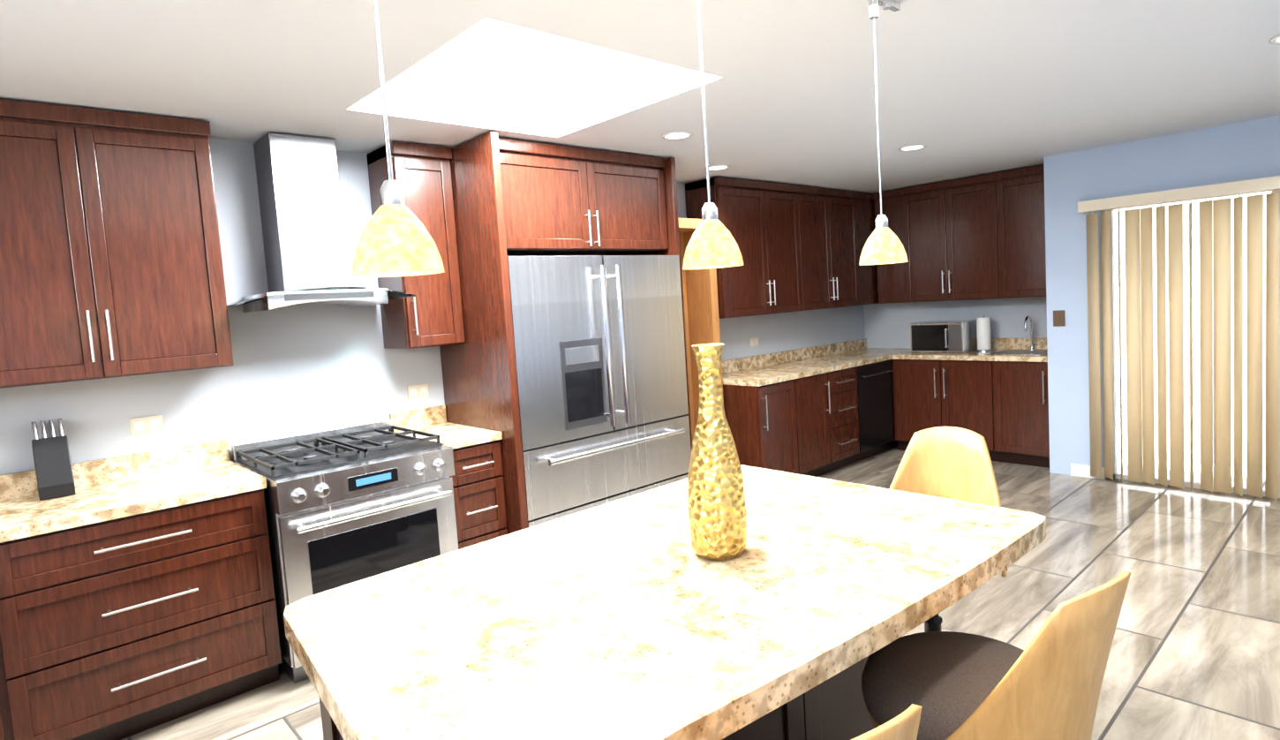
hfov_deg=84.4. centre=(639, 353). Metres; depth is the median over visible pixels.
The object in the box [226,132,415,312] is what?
range hood
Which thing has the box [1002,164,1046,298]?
upper cabinet
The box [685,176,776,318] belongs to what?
upper cabinet
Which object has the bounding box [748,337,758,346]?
electrical outlet plate
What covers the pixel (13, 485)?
backsplash
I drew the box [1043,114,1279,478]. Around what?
wall
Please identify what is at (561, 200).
upper cabinet
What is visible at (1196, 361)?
backdrop
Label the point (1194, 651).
floor
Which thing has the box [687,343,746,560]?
vase
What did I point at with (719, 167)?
recessed light
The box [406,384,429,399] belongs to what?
electrical outlet plate
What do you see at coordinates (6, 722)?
base cabinet
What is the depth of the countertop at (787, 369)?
5.93 m
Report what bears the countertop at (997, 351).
on the base cabinet at (1024, 390)
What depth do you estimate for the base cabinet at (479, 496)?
3.62 m
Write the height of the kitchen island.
0.848 m
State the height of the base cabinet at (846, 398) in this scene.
0.859 m
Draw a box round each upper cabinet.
[0,98,233,388]
[366,141,465,348]
[498,137,668,255]
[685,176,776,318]
[769,181,808,313]
[805,186,861,309]
[858,191,875,305]
[872,187,911,303]
[907,171,1006,301]
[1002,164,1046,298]
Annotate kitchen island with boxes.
[798,690,875,739]
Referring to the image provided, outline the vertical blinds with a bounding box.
[1077,175,1279,500]
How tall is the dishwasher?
0.859 m
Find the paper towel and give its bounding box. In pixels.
[975,314,993,351]
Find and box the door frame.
[678,218,723,443]
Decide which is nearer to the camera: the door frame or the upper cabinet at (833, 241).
the door frame
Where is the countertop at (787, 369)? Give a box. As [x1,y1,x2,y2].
[722,346,911,385]
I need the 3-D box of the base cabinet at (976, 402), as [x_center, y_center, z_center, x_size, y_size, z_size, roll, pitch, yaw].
[2.998,0.451,6.191,0.615,0.859,0.554,-8,6,-42]
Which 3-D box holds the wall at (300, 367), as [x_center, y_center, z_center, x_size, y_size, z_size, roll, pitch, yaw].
[-1.515,0.127,3.892,10.580,2.420,0.150,-8,6,-42]
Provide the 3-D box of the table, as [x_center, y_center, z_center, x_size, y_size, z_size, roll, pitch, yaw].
[0.107,0.526,1.700,1.675,0.052,1.083,-8,6,-42]
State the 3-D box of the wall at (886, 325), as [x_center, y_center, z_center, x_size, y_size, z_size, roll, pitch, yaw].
[3.021,-0.366,6.625,0.150,2.420,2.230,-8,6,-42]
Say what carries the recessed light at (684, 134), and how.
in the ceiling
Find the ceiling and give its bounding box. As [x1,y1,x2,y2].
[0,0,1279,193]
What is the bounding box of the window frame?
[1103,189,1279,498]
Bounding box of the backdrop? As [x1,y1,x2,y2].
[1114,190,1271,468]
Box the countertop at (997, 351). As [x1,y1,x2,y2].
[890,346,1047,361]
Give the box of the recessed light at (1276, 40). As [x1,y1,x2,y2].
[1269,34,1279,44]
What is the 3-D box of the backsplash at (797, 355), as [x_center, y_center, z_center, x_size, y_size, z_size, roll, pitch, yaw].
[1.389,0.013,6.425,2.580,0.099,0.022,-8,6,-42]
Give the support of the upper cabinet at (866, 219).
attached to the wall at (300, 367)
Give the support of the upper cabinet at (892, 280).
attached to the wall at (886, 325)
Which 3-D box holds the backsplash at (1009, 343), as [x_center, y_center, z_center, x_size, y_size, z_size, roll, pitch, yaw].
[3.181,-0.095,6.353,0.022,0.099,1.295,-8,6,-42]
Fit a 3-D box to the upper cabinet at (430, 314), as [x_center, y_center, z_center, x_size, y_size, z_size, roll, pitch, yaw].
[-1.199,-0.566,3.815,0.325,1.050,0.363,-8,6,-42]
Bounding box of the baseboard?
[1070,463,1105,479]
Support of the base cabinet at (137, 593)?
on the floor
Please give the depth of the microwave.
6.29 m
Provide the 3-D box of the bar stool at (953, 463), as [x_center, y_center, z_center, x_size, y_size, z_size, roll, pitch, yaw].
[1.033,0.792,2.476,0.577,0.984,0.468,-8,6,-42]
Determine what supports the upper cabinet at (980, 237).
attached to the wall at (886, 325)
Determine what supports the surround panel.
on the floor
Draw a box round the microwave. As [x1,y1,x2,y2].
[910,319,977,353]
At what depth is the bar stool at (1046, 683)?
1.35 m
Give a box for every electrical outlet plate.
[129,414,164,434]
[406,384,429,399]
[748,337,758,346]
[1053,309,1065,326]
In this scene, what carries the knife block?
on the countertop at (24, 514)
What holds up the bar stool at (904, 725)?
on the floor
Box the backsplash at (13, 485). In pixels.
[0,438,229,498]
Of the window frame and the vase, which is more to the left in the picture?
the vase
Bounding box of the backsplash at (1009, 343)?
[991,336,1047,350]
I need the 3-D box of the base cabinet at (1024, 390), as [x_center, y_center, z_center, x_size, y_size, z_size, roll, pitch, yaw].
[3.267,0.456,5.896,0.615,0.859,0.492,-8,6,-42]
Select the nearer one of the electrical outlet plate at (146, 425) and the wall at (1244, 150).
the electrical outlet plate at (146, 425)
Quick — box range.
[231,418,458,683]
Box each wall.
[0,137,865,474]
[863,296,1046,347]
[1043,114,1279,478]
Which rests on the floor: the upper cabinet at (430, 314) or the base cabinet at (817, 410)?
the base cabinet at (817, 410)
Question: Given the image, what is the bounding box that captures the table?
[283,464,1046,739]
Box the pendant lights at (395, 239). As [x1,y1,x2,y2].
[351,0,907,277]
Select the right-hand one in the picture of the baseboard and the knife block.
the baseboard
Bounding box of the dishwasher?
[858,357,897,459]
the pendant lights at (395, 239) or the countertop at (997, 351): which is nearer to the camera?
the pendant lights at (395, 239)
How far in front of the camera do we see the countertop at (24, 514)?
2.77 m
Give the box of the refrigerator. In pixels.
[507,255,691,527]
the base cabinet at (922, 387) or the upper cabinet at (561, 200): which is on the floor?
the base cabinet at (922, 387)
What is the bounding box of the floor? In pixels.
[120,446,1279,739]
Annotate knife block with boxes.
[30,418,75,500]
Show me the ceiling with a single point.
(966, 88)
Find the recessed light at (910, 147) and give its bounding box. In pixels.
[897,143,926,150]
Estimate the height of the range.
0.975 m
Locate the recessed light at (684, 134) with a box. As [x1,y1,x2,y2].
[661,130,692,139]
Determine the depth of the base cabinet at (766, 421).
5.30 m
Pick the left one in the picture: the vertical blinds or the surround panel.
the surround panel
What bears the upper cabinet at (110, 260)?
attached to the wall at (300, 367)
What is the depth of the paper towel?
6.18 m
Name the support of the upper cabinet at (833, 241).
attached to the wall at (300, 367)
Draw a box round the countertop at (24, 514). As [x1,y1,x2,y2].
[0,459,266,537]
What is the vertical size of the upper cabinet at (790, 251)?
1.050 m
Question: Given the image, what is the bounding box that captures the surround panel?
[439,131,692,534]
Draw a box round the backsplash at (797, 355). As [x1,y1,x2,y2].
[721,338,865,371]
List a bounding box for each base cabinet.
[0,484,282,739]
[0,640,14,739]
[389,405,507,549]
[722,375,805,474]
[802,371,834,476]
[830,364,862,469]
[894,357,950,450]
[947,357,1003,461]
[1000,357,1049,467]
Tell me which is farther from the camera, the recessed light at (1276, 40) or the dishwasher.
the dishwasher
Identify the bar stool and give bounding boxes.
[850,703,922,739]
[861,570,1130,739]
[889,426,1007,632]
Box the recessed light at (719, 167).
[704,164,730,170]
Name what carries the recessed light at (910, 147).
in the ceiling
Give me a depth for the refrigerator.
3.95 m
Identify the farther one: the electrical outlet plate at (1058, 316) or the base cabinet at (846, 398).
the base cabinet at (846, 398)

